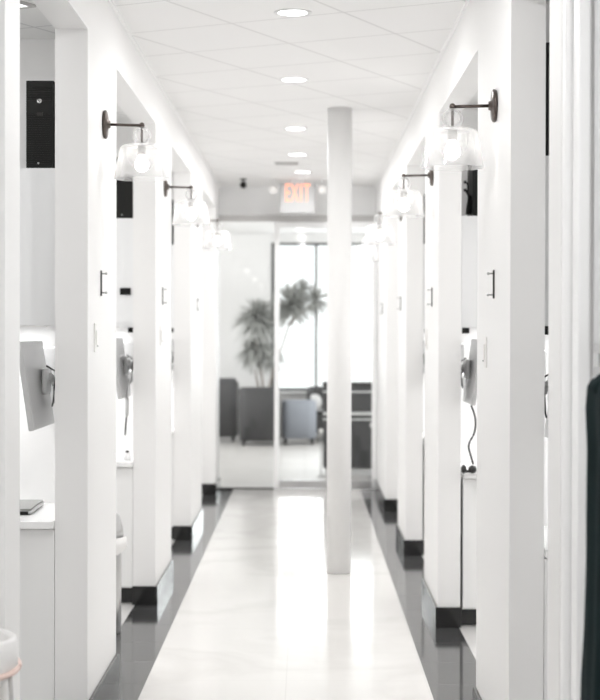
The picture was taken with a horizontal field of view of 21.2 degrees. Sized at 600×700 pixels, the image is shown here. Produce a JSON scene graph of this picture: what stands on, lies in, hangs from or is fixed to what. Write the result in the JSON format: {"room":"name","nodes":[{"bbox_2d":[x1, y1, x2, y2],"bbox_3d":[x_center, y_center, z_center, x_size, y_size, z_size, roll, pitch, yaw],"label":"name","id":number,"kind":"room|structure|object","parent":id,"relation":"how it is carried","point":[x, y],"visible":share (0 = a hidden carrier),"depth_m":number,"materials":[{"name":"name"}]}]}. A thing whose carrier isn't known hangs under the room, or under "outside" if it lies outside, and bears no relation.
{"room":"clinic corridor","nodes":[
{"label":"clinic corridor","id":0,"kind":"room"},
{"bbox_2d":[20,39,54,502],"bbox_3d":[-2.693,0.073,7.320,3.368,2.970,0.100,0,1,0],"label":"wall","id":1,"kind":"structure","parent":0,"point":[37,56],"depth_m":7.27,"materials":[{"name":"white paint"}]},
{"bbox_2d":[20,168,54,326],"bbox_3d":[-1.844,-0.423,7.006,1.667,0.697,0.506,0,1,0],"label":"upper cabinet","id":2,"kind":"object","parent":1,"relation":"attached to","point":[37,185],"visible":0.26,"depth_m":6.75,"materials":[{"name":"white laminate"}]},
{"bbox_2d":[26,81,54,167],"bbox_3d":[-1.099,-0.955,6.909,0.117,0.371,0.307,0,1,0],"label":"computer tower","id":3,"kind":"object","parent":2,"relation":"on","point":[40,95],"visible":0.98,"depth_m":6.76,"materials":[{"name":"black plastic"}]},
{"bbox_2d":[20,0,132,123],"bbox_3d":[-2.692,-1.459,7.067,3.367,0.100,19.350,0,1,0],"label":"ceiling","id":4,"kind":"structure","parent":0,"point":[33,24],"depth_m":6.99,"materials":[{"name":"tile"}]},
{"bbox_2d":[20,0,35,8],"bbox_3d":[-1.740,-1.396,6.495,1.200,0.010,0.600,0,1,27],"label":"ceiling light panel","id":5,"kind":"object","parent":4,"relation":"attached to","point":[23,5],"visible":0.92,"depth_m":6.46,"materials":[{"name":"white"}]},
{"bbox_2d":[0,0,219,699],"bbox_3d":[-0.942,-0.016,7.078,0.135,3.160,19.350,0,1,0],"label":"wall","id":6,"kind":"structure","parent":0,"point":[98,66],"depth_m":7.03,"materials":[{"name":"white paint"}]},
{"bbox_2d":[20,341,54,430],"bbox_3d":[-1.097,0.141,6.848,0.147,0.362,0.835,0,1,-4],"label":"television","id":7,"kind":"object","parent":6,"relation":"attached to","point":[37,361],"visible":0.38,"depth_m":6.67,"materials":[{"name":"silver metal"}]},
{"bbox_2d":[94,323,97,351],"bbox_3d":[-0.868,-0.053,6.833,0.014,0.124,0.072,0,1,0],"label":"light switch","id":8,"kind":"object","parent":6,"relation":"attached to","point":[95,324],"visible":1,"depth_m":6.80,"materials":[{"name":"white plastic"}]},
{"bbox_2d":[100,270,107,295],"bbox_3d":[-0.860,-0.293,7.020,0.030,0.112,0.020,0,1,0],"label":"wall hook","id":9,"kind":"object","parent":6,"relation":"attached to","point":[101,273],"visible":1,"depth_m":7.01,"materials":[{"name":"grey metal"}]},
{"bbox_2d":[116,338,132,434],"bbox_3d":[-1.079,0.218,9.849,0.147,0.586,0.835,0,1,-4],"label":"television","id":10,"kind":"object","parent":6,"relation":"attached to","point":[124,350],"visible":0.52,"depth_m":9.69,"materials":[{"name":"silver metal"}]},
{"bbox_2d":[102,110,148,172],"bbox_3d":[-0.726,-0.913,7.112,0.294,0.306,0.248,0,1,0],"label":"wall sconce","id":11,"kind":"object","parent":6,"relation":"attached to","point":[141,164],"visible":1,"depth_m":7.09,"materials":[{"name":"brown metal"}]},
{"bbox_2d":[138,145,145,154],"bbox_3d":[-0.703,-0.888,7.112,0.038,0.044,0.038,0,1,0],"label":"socket","id":12,"kind":"object","parent":11,"relation":"attached to","point":[141,148],"depth_m":7.10,"materials":[{"name":"grey"}]},
{"bbox_2d":[89,477,220,699],"bbox_3d":[-0.929,1.461,10.785,0.153,0.112,11.996,0,1,0],"label":"baseboard","id":13,"kind":"structure","parent":6,"relation":"attached to","point":[141,595],"depth_m":9.61,"materials":[{"name":"black stone"}]},
{"bbox_2d":[160,326,162,345],"bbox_3d":[-0.859,-0.090,9.932,0.014,0.124,0.072,0,1,0],"label":"light switch","id":14,"kind":"object","parent":6,"relation":"attached to","point":[161,331],"visible":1,"depth_m":9.92,"materials":[{"name":"white plastic"}]},
{"bbox_2d":[108,0,220,187],"bbox_3d":[-0.866,-1.589,7.059,0.012,0.014,19.350,0,1,0],"label":"trim","id":15,"kind":"structure","parent":6,"relation":"attached to","point":[112,4],"depth_m":9.42,"materials":[{"name":"white paint"}]},
{"bbox_2d":[172,339,173,369],"bbox_3d":[-1.070,0.071,12.817,0.147,0.362,0.835,0,1,-4],"label":"television","id":16,"kind":"object","parent":6,"relation":"attached to","point":[172,339],"visible":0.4,"depth_m":13.11,"materials":[{"name":"silver metal"}]},
{"bbox_2d":[164,177,195,219],"bbox_3d":[-0.716,-0.950,10.192,0.294,0.306,0.248,0,1,0],"label":"wall sconce","id":17,"kind":"object","parent":6,"relation":"attached to","point":[191,215],"visible":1,"depth_m":10.18,"materials":[{"name":"brown metal"}]},
{"bbox_2d":[188,201,193,207],"bbox_3d":[-0.693,-0.924,10.192,0.038,0.044,0.038,0,1,0],"label":"socket","id":18,"kind":"object","parent":17,"relation":"attached to","point":[190,203],"depth_m":10.18,"materials":[{"name":"grey plastic"}]},
{"bbox_2d":[196,212,220,245],"bbox_3d":[-0.707,-0.986,13.242,0.294,0.306,0.248,0,1,0],"label":"wall sconce","id":19,"kind":"object","parent":6,"relation":"attached to","point":[217,241],"visible":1,"depth_m":13.22,"materials":[{"name":"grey metal"}]},
{"bbox_2d":[218,215,376,488],"bbox_3d":[-0.026,0.026,16.622,1.639,2.847,0.070,0,1,0],"label":"window","id":20,"kind":"structure","parent":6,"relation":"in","point":[222,218],"depth_m":16.57,"materials":[{"name":"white glass"}]},
{"bbox_2d":[274,222,376,489],"bbox_3d":[0.262,0.062,16.626,1.059,2.777,0.110,0,1,0],"label":"door","id":21,"kind":"structure","parent":20,"relation":"attached to","point":[278,484],"depth_m":16.60,"materials":[{"name":"white paint"}]},
{"bbox_2d":[116,126,132,452],"bbox_3d":[-2.684,0.037,10.320,3.368,2.970,0.100,0,1,0],"label":"wall","id":22,"kind":"structure","parent":0,"point":[124,134],"depth_m":10.27,"materials":[{"name":"white paint"}]},
{"bbox_2d":[116,218,132,332],"bbox_3d":[-1.834,-0.459,10.001,1.667,0.697,0.516,0,1,0],"label":"upper cabinet","id":23,"kind":"object","parent":22,"relation":"attached to","point":[124,226],"visible":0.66,"depth_m":9.75,"materials":[{"name":"white laminate"}]},
{"bbox_2d":[116,158,132,217],"bbox_3d":[-1.079,-0.990,9.909,0.117,0.371,0.307,0,1,0],"label":"computer tower","id":24,"kind":"object","parent":23,"relation":"on","point":[124,166],"visible":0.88,"depth_m":9.76,"materials":[{"name":"black plastic"}]},
{"bbox_2d":[171,171,173,425],"bbox_3d":[-2.675,0.002,13.289,3.368,2.970,0.100,0,1,0],"label":"wall","id":25,"kind":"structure","parent":0,"point":[172,383],"depth_m":13.24,"materials":[{"name":"white paint"}]},
{"bbox_2d":[172,245,173,331],"bbox_3d":[-1.825,-0.494,12.976,1.667,0.697,0.506,0,1,0],"label":"upper cabinet","id":26,"kind":"object","parent":25,"relation":"attached to","point":[172,245],"visible":0.03,"depth_m":12.72,"materials":[{"name":"white laminate"}]},
{"bbox_2d":[172,200,173,244],"bbox_3d":[-1.083,-1.026,12.879,0.117,0.371,0.307,0,1,0],"label":"computer tower","id":27,"kind":"object","parent":26,"relation":"on","point":[172,200],"visible":0.02,"depth_m":12.86,"materials":[{"name":"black plastic"}]},
{"bbox_2d":[112,0,465,233],"bbox_3d":[0.039,-1.695,11.331,8.800,0.100,27.900,0,1,0],"label":"ceiling","id":28,"kind":"structure","parent":0,"point":[220,64],"depth_m":9.38,"materials":[{"name":"tile"}]},
{"bbox_2d":[240,178,246,187],"bbox_3d":[-0.563,-1.652,15.883,0.070,0.096,0.070,0,1,0],"label":"security camera","id":29,"kind":"object","parent":28,"relation":"attached to","point":[243,184],"visible":1,"depth_m":15.86,"materials":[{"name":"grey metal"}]},
{"bbox_2d":[269,180,276,193],"bbox_3d":[-0.269,-1.629,15.970,0.084,0.142,0.065,0,1,0],"label":"lamp","id":30,"kind":"object","parent":28,"relation":"attached to","point":[272,189],"visible":1,"depth_m":15.94,"materials":[{"name":"white glass"}]},
{"bbox_2d":[274,162,299,164],"bbox_3d":[-0.118,-1.677,14.382,0.230,0.009,0.240,0,1,0],"label":"ceiling vent","id":31,"kind":"object","parent":28,"relation":"in","point":[275,163],"visible":1,"depth_m":14.34,"materials":[{"name":"white metal"}]},
{"bbox_2d":[274,8,311,16],"bbox_3d":[-0.034,-1.599,7.582,0.180,0.005,0.180,0,1,0],"label":"recessed light","id":32,"kind":"object","parent":28,"relation":"in","point":[292,12],"visible":1,"depth_m":7.57,"materials":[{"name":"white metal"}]},
{"bbox_2d":[279,77,308,81],"bbox_3d":[-0.036,-1.623,9.602,0.180,0.005,0.180,0,1,0],"label":"recessed light","id":33,"kind":"object","parent":28,"relation":"in","point":[285,79],"visible":1,"depth_m":9.59,"materials":[{"name":"white metal"}]},
{"bbox_2d":[284,127,307,130],"bbox_3d":[-0.033,-1.650,11.931,0.180,0.005,0.180,0,1,0],"label":"recessed light","id":34,"kind":"object","parent":28,"relation":"in","point":[286,128],"visible":1,"depth_m":11.91,"materials":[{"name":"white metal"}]},
{"bbox_2d":[280,180,314,212],"bbox_3d":[-0.024,-1.535,15.993,0.344,0.330,0.080,0,1,0],"label":"exit sign","id":35,"kind":"object","parent":28,"relation":"hanging from","point":[297,196],"visible":1,"depth_m":15.97,"materials":[{"name":"grey plastic"}]},
{"bbox_2d":[287,153,307,155],"bbox_3d":[-0.021,-1.671,13.681,0.180,0.005,0.180,0,1,0],"label":"recessed light","id":36,"kind":"object","parent":28,"relation":"in","point":[291,154],"visible":1,"depth_m":13.66,"materials":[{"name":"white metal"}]},
{"bbox_2d":[294,171,310,172],"bbox_3d":[0.023,-1.689,15.181,0.180,0.005,0.180,0,1,0],"label":"recessed light","id":37,"kind":"object","parent":28,"relation":"in","point":[294,171],"visible":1,"depth_m":15.17,"materials":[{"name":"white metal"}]},
{"bbox_2d":[318,180,325,193],"bbox_3d":[0.221,-1.628,15.969,0.084,0.142,0.065,0,1,0],"label":"lamp","id":38,"kind":"object","parent":28,"relation":"attached to","point":[322,189],"visible":1,"depth_m":15.94,"materials":[{"name":"white glass"}]},
{"bbox_2d":[106,436,475,699],"bbox_3d":[0.033,1.560,11.519,8.800,0.106,28.200,0,1,0],"label":"floor","id":39,"kind":"structure","parent":0,"point":[261,615],"depth_m":9.32,"materials":[{"name":"white tile"}]},
{"bbox_2d":[0,628,21,699],"bbox_3d":[-0.949,1.191,4.418,0.358,0.803,0.358,0,1,0],"label":"stool","id":40,"kind":"object","parent":39,"relation":"on","point":[10,663],"visible":1,"depth_m":4.37,"materials":[{"name":"white plastic"}]},
{"bbox_2d":[20,528,54,699],"bbox_3d":[-1.847,1.148,6.934,1.667,0.831,0.688,0,1,0],"label":"base cabinet","id":41,"kind":"object","parent":39,"relation":"on","point":[37,546],"visible":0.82,"depth_m":6.62,"materials":[{"name":"white laminate"}]},
{"bbox_2d":[20,503,54,528],"bbox_3d":[-1.846,0.714,6.919,1.667,0.032,0.708,0,1,0],"label":"countertop","id":42,"kind":"structure","parent":41,"relation":"on","point":[43,517],"depth_m":6.67,"materials":[{"name":"white"}]},
{"bbox_2d":[20,500,43,514],"bbox_3d":[-1.285,0.684,6.977,0.280,0.024,0.382,0,1,-1],"label":"laptop","id":43,"kind":"object","parent":42,"relation":"on","point":[27,507],"visible":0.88,"depth_m":6.92,"materials":[{"name":"silver metal"}]},
{"bbox_2d":[116,513,126,633],"bbox_3d":[-1.100,1.200,8.738,0.314,0.688,0.315,0,1,0],"label":"waste bin","id":44,"kind":"object","parent":39,"relation":"on","point":[121,539],"visible":0.13,"depth_m":8.69,"materials":[{"name":"silver metal"}]},
{"bbox_2d":[116,466,132,602],"bbox_3d":[-1.838,1.112,9.934,1.667,0.831,0.688,0,1,0],"label":"base cabinet","id":45,"kind":"object","parent":39,"relation":"on","point":[124,475],"visible":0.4,"depth_m":9.62,"materials":[{"name":"white laminate"}]},
{"bbox_2d":[116,453,132,466],"bbox_3d":[-1.837,0.679,9.919,1.667,0.032,0.708,0,1,0],"label":"countertop","id":46,"kind":"structure","parent":45,"relation":"on","point":[120,462],"depth_m":9.59,"materials":[{"name":"white"}]},
{"bbox_2d":[123,450,130,459],"bbox_3d":[-1.046,0.637,9.692,0.048,0.060,0.048,0,1,0],"label":"soap bottle","id":47,"kind":"object","parent":46,"relation":"on","point":[127,456],"visible":1,"depth_m":9.67,"materials":[{"name":"white plastic"}]},
{"bbox_2d":[171,434,173,538],"bbox_3d":[-1.828,1.077,12.904,1.667,0.831,0.688,0,1,0],"label":"base cabinet","id":48,"kind":"object","parent":39,"relation":"on","point":[172,436],"visible":0.16,"depth_m":12.59,"materials":[{"name":"white laminate"}]},
{"bbox_2d":[219,378,239,441],"bbox_3d":[-1.233,0.887,24.081,0.647,0.950,0.630,0,1,0],"label":"armchair","id":49,"kind":"object","parent":39,"relation":"on","point":[229,388],"visible":0.38,"depth_m":23.77,"materials":[{"name":"grey fabric"}]},
{"bbox_2d":[239,387,279,445],"bbox_3d":[-0.581,0.951,23.240,0.580,0.845,0.650,0,1,0],"label":"armchair","id":50,"kind":"object","parent":39,"relation":"on","point":[256,403],"visible":0.77,"depth_m":22.91,"materials":[{"name":"grey fabric"}]},
{"bbox_2d":[229,276,326,386],"bbox_3d":[-0.278,0.113,24.187,1.666,2.498,0.905,0,1,-2],"label":"potted palm","id":51,"kind":"object","parent":39,"relation":"on","point":[255,351],"visible":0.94,"depth_m":24.09,"materials":[{"name":"grey"}]},
{"bbox_2d":[281,399,315,443],"bbox_3d":[-0.016,1.046,23.539,0.510,0.650,0.650,0,1,0],"label":"armchair","id":52,"kind":"object","parent":39,"relation":"on","point":[298,417],"visible":1,"depth_m":23.22,"materials":[{"name":"grey fabric"}]},
{"bbox_2d":[306,386,322,439],"bbox_3d":[0.409,0.960,24.467,0.620,0.800,0.530,0,1,0],"label":"armchair","id":53,"kind":"object","parent":39,"relation":"on","point":[318,390],"visible":0.16,"depth_m":24.50,"materials":[{"name":"grey fabric"}]},
{"bbox_2d":[310,394,321,408],"bbox_3d":[0.226,0.792,24.270,0.216,0.252,0.108,0,1,0],"label":"cushion","id":54,"kind":"object","parent":53,"relation":"on","point":[317,398],"visible":0.56,"depth_m":24.23,"materials":[{"name":"white fabric"}]},
{"bbox_2d":[317,428,324,476],"bbox_3d":[0.237,1.161,18.114,0.100,0.549,0.098,0,1,0],"label":"post","id":55,"kind":"object","parent":39,"relation":"on","point":[320,430],"visible":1,"depth_m":18.11,"materials":[{"name":"silver metal"}]},
{"bbox_2d":[327,107,351,573],"bbox_3d":[0.267,-0.062,10.879,0.166,3.154,0.166,0,1,0],"label":"column","id":56,"kind":"structure","parent":39,"relation":"on","point":[339,167],"depth_m":10.81,"materials":[{"name":"white paint"}]},
{"bbox_2d":[322,381,371,474],"bbox_3d":[0.838,0.899,18.539,1.157,1.065,0.580,0,1,0],"label":"reception desk","id":57,"kind":"object","parent":39,"relation":"on","point":[361,391],"depth_m":18.31,"materials":[{"name":"grey wood"}]},
{"bbox_2d":[322,381,371,385],"bbox_3d":[0.839,0.389,18.553,1.157,0.045,0.540,0,1,0],"label":"countertop","id":58,"kind":"structure","parent":57,"relation":"on","point":[353,383],"depth_m":18.28,"materials":[{"name":"grey metal"}]},
{"bbox_2d":[423,441,423,553],"bbox_3d":[1.826,1.094,12.072,1.819,0.831,0.688,0,1,0],"label":"base cabinet","id":59,"kind":"object","parent":39,"relation":"on","point":[423,441],"visible":0.02,"depth_m":11.87,"materials":[{"name":"white laminate"}]},
{"bbox_2d":[460,476,476,624],"bbox_3d":[1.817,1.128,9.212,1.819,0.831,0.688,0,1,0],"label":"base cabinet","id":60,"kind":"object","parent":39,"relation":"on","point":[468,531],"visible":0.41,"depth_m":8.90,"materials":[{"name":"white laminate"}]},
{"bbox_2d":[461,463,476,478],"bbox_3d":[1.818,0.695,9.197,1.819,0.032,0.708,0,1,0],"label":"countertop","id":61,"kind":"structure","parent":60,"relation":"on","point":[465,475],"depth_m":8.85,"materials":[{"name":"white"}]},
{"bbox_2d":[461,465,476,473],"bbox_3d":[0.929,0.656,8.806,0.090,0.049,0.048,0,1,-12],"label":"telephone handset","id":62,"kind":"object","parent":61,"relation":"on","point":[472,469],"visible":1,"depth_m":8.79,"materials":[{"name":"black plastic"}]},
{"bbox_2d":[543,556,547,699],"bbox_3d":[1.801,1.165,6.113,1.832,0.831,0.688,0,1,0],"label":"base cabinet","id":63,"kind":"object","parent":39,"relation":"on","point":[545,558],"visible":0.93,"depth_m":5.80,"materials":[{"name":"white laminate"}]},
{"bbox_2d":[544,526,547,558],"bbox_3d":[1.802,0.731,6.098,1.832,0.032,0.708,0,1,0],"label":"countertop","id":64,"kind":"structure","parent":63,"relation":"on","point":[545,527],"depth_m":5.97,"materials":[{"name":"white"}]},
{"bbox_2d":[219,234,371,436],"bbox_3d":[0.079,-0.228,25.074,8.800,3.160,0.150,0,1,0],"label":"wall","id":65,"kind":"structure","parent":0,"point":[245,260],"depth_m":24.99,"materials":[{"name":"white paint"}]},
{"bbox_2d":[271,243,371,393],"bbox_3d":[0.692,-0.493,24.979,2.333,2.355,0.150,0,1,0],"label":"window","id":66,"kind":"structure","parent":65,"relation":"in","point":[282,390],"depth_m":24.97,"materials":[{"name":"grey"}]},
{"bbox_2d":[220,187,375,214],"bbox_3d":[0.053,-0.130,16.830,8.800,3.160,0.140,0,1,0],"label":"wall partition","id":67,"kind":"structure","parent":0,"point":[233,200],"depth_m":16.75,"materials":[{"name":"white paint"}]},
{"bbox_2d":[423,164,424,431],"bbox_3d":[2.672,0.022,12.453,3.533,2.970,0.100,0,1,0],"label":"wall","id":68,"kind":"structure","parent":0,"point":[424,164],"depth_m":12.41,"materials":[{"name":"white paint"}]},
{"bbox_2d":[423,244,424,332],"bbox_3d":[1.829,-0.461,12.145,1.819,0.664,0.506,0,1,0],"label":"upper cabinet","id":69,"kind":"object","parent":68,"relation":"attached to","point":[423,244],"visible":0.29,"depth_m":11.91,"materials":[{"name":"white laminate"}]},
{"bbox_2d":[423,194,424,243],"bbox_3d":[0.985,-0.979,12.053,0.117,0.371,0.307,0,1,0],"label":"computer tower","id":70,"kind":"object","parent":69,"relation":"on","point":[424,194],"visible":0.06,"depth_m":11.91,"materials":[{"name":"black plastic"}]},
{"bbox_2d":[424,194,424,243],"bbox_3d":[0.984,-0.978,11.911,0.117,0.370,0.015,0,1,0],"label":"grille","id":71,"kind":"object","parent":70,"relation":"attached to","point":[424,194],"depth_m":11.91,"materials":[{"name":"plastic"}]},
{"bbox_2d":[461,110,477,462],"bbox_3d":[2.663,0.056,9.593,3.533,2.970,0.100,0,1,0],"label":"wall","id":72,"kind":"structure","parent":0,"point":[469,117],"depth_m":9.54,"materials":[{"name":"white paint"}]},
{"bbox_2d":[461,216,477,332],"bbox_3d":[1.820,-0.427,9.285,1.819,0.664,0.506,0,1,0],"label":"upper cabinet","id":73,"kind":"object","parent":72,"relation":"attached to","point":[469,224],"visible":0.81,"depth_m":9.04,"materials":[{"name":"white laminate"}]},
{"bbox_2d":[464,181,471,214],"bbox_3d":[0.958,-0.866,9.094,0.059,0.193,0.030,0,1,-33],"label":"cable bundle","id":74,"kind":"object","parent":73,"relation":"on","point":[469,201],"visible":1,"depth_m":9.09,"materials":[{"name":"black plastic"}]},
{"bbox_2d":[467,150,477,215],"bbox_3d":[1.036,-0.945,9.193,0.117,0.371,0.307,0,1,0],"label":"computer tower","id":75,"kind":"object","parent":73,"relation":"on","point":[472,168],"visible":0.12,"depth_m":9.05,"materials":[{"name":"black plastic"}]},
{"bbox_2d":[472,150,477,215],"bbox_3d":[1.035,-0.944,9.051,0.117,0.370,0.015,0,1,0],"label":"grille","id":76,"kind":"object","parent":75,"relation":"attached to","point":[475,152],"depth_m":9.05,"materials":[{"name":"black plastic"}]},
{"bbox_2d":[376,0,594,699],"bbox_3d":[0.838,-0.055,10.697,0.125,3.160,12.100,0,1,0],"label":"wall","id":77,"kind":"structure","parent":0,"point":[500,45],"depth_m":6.37,"materials":[{"name":"white paint"}]},
{"bbox_2d":[362,229,383,257],"bbox_3d":[0.644,-0.998,15.187,0.294,0.306,0.248,0,1,0],"label":"wall sconce","id":78,"kind":"object","parent":77,"relation":"attached to","point":[365,254],"visible":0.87,"depth_m":15.17,"materials":[{"name":"brown metal"}]},
{"bbox_2d":[376,210,401,240],"bbox_3d":[0.635,-0.964,12.287,0.294,0.306,0.248,0,1,0],"label":"wall sconce","id":79,"kind":"object","parent":77,"relation":"attached to","point":[379,235],"visible":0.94,"depth_m":12.27,"materials":[{"name":"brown metal"}]},
{"bbox_2d":[398,164,433,211],"bbox_3d":[0.626,-0.928,9.308,0.294,0.306,0.248,0,1,0],"label":"wall sconce","id":80,"kind":"object","parent":77,"relation":"attached to","point":[403,205],"visible":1,"depth_m":9.29,"materials":[{"name":"brown metal"}]},
{"bbox_2d":[400,191,406,197],"bbox_3d":[0.603,-0.903,9.308,0.038,0.044,0.038,0,1,0],"label":"socket","id":81,"kind":"object","parent":80,"relation":"attached to","point":[403,194],"depth_m":9.29,"materials":[{"name":"grey plastic"}]},
{"bbox_2d":[375,0,469,187],"bbox_3d":[0.773,-1.628,10.679,0.012,0.014,12.100,0,1,0],"label":"trim","id":82,"kind":"structure","parent":77,"relation":"attached to","point":[466,1],"depth_m":9.43,"materials":[{"name":"white paint"}]},
{"bbox_2d":[423,340,424,373],"bbox_3d":[0.968,0.085,11.989,0.115,0.362,0.830,0,1,0],"label":"television","id":83,"kind":"object","parent":77,"relation":"attached to","point":[423,340],"visible":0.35,"depth_m":12.28,"materials":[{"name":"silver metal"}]},
{"bbox_2d":[425,329,427,349],"bbox_3d":[0.765,-0.064,9.718,0.014,0.124,0.072,0,1,0],"label":"light switch","id":84,"kind":"object","parent":77,"relation":"attached to","point":[426,334],"visible":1,"depth_m":9.69,"materials":[{"name":"white plastic"}]},
{"bbox_2d":[426,329,427,349],"bbox_3d":[0.769,-0.064,9.717,0.006,0.124,0.072,0,1,0],"label":"switch plate","id":85,"kind":"object","parent":84,"relation":"attached to","point":[426,329],"depth_m":9.69,"materials":[{"name":"white plastic"}]},
{"bbox_2d":[375,479,481,699],"bbox_3d":[0.832,1.459,11.284,0.143,0.112,10.986,0,1,0],"label":"baseboard","id":86,"kind":"structure","parent":77,"relation":"attached to","point":[442,617],"depth_m":9.55,"materials":[{"name":"black stone"}]},
{"bbox_2d":[427,287,431,306],"bbox_3d":[0.757,-0.309,9.335,0.030,0.112,0.020,0,1,0],"label":"wall hook","id":87,"kind":"object","parent":77,"relation":"attached to","point":[431,287],"visible":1,"depth_m":9.33,"materials":[{"name":"grey metal"}]},
{"bbox_2d":[461,339,476,464],"bbox_3d":[0.953,0.282,9.131,0.115,0.689,0.830,0,1,0],"label":"television","id":88,"kind":"object","parent":77,"relation":"attached to","point":[468,367],"visible":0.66,"depth_m":8.98,"materials":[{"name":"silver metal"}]},
{"bbox_2d":[444,89,497,160],"bbox_3d":[0.616,-0.862,6.228,0.294,0.306,0.248,0,1,0],"label":"wall sconce","id":89,"kind":"object","parent":77,"relation":"attached to","point":[452,150],"visible":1,"depth_m":6.21,"materials":[{"name":"brown metal"}]},
{"bbox_2d":[447,129,456,140],"bbox_3d":[0.593,-0.837,6.229,0.038,0.044,0.038,0,1,0],"label":"socket","id":90,"kind":"object","parent":89,"relation":"attached to","point":[452,133],"depth_m":6.21,"materials":[{"name":"grey"}]},
{"bbox_2d":[483,337,486,366],"bbox_3d":[0.755,0.009,6.558,0.014,0.124,0.072,0,1,0],"label":"light switch","id":91,"kind":"object","parent":77,"relation":"attached to","point":[485,338],"visible":1,"depth_m":6.53,"materials":[{"name":"white plastic"}]},
{"bbox_2d":[487,270,494,298],"bbox_3d":[0.747,-0.258,6.275,0.030,0.112,0.020,0,1,0],"label":"wall hook","id":92,"kind":"object","parent":77,"relation":"attached to","point":[488,273],"visible":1,"depth_m":6.27,"materials":[{"name":"grey metal"}]},
{"bbox_2d":[544,350,547,437],"bbox_3d":[0.954,0.155,6.029,0.115,0.362,0.830,0,1,0],"label":"television","id":93,"kind":"object","parent":77,"relation":"attached to","point":[546,382],"visible":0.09,"depth_m":6.09,"materials":[{"name":"silver metal"}]},
{"bbox_2d":[560,0,573,699],"bbox_3d":[0.772,0.017,4.618,0.028,3.160,0.060,0,1,0],"label":"trim","id":94,"kind":"structure","parent":77,"relation":"attached to","point":[568,5],"depth_m":4.59,"materials":[{"name":"white paint"}]},
{"bbox_2d":[464,0,549,109],"bbox_3d":[2.659,-1.448,7.050,3.532,0.100,19.350,0,1,0],"label":"ceiling","id":95,"kind":"structure","parent":0,"point":[474,100],"depth_m":9.19,"materials":[{"name":"tile"}]},
{"bbox_2d":[544,3,549,525],"bbox_3d":[2.654,0.093,6.493,3.533,2.970,0.100,0,1,0],"label":"wall","id":96,"kind":"structure","parent":0,"point":[547,4],"depth_m":6.45,"materials":[{"name":"white paint"}]},
{"bbox_2d":[545,156,548,334],"bbox_3d":[1.804,-0.390,6.185,1.832,0.664,0.506,0,1,0],"label":"upper cabinet","id":97,"kind":"object","parent":96,"relation":"attached to","point":[546,157],"visible":0.02,"depth_m":5.94,"materials":[{"name":"white laminate"}]},
{"bbox_2d":[545,42,549,155],"bbox_3d":[0.973,-0.934,6.093,0.117,0.423,0.307,0,1,0],"label":"computer tower","id":98,"kind":"object","parent":97,"relation":"on","point":[547,43],"visible":0.12,"depth_m":5.95,"materials":[{"name":"black plastic"}]},
{"bbox_2d":[593,0,599,377],"bbox_3d":[0.879,0.061,0.929,0.147,3.160,7.062,0,1,0],"label":"wall","id":99,"kind":"structure","parent":0,"point":[596,253],"depth_m":4.41,"materials":[{"name":"white paint"}]},
{"bbox_2d":[571,0,590,699],"bbox_3d":[0.793,0.018,4.513,0.035,3.160,0.090,0,1,0],"label":"trim","id":100,"kind":"structure","parent":99,"relation":"attached to","point":[582,8],"depth_m":4.47,"materials":[{"name":"white paint"}]},
{"bbox_2d":[593,343,599,375],"bbox_3d":[0.812,0.027,4.368,0.010,0.090,0.110,0,1,0],"label":"light switch","id":101,"kind":"object","parent":99,"relation":"attached to","point":[596,346],"visible":0.99,"depth_m":4.37,"materials":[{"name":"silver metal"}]},
{"bbox_3d":[0.783,0.020,3.858,0.064,0.088,0.030,0,1,0],"label":"coat hook","id":102,"kind":"object","parent":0,"visible":0},
{"bbox_2d":[580,374,599,699],"bbox_3d":[0.745,0.533,3.832,0.129,0.977,0.527,0,1,0],"label":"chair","id":103,"kind":"object","parent":102,"relation":"hanging from","point":[590,669],"visible":1,"depth_m":3.90,"materials":[{"name":"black fabric"}]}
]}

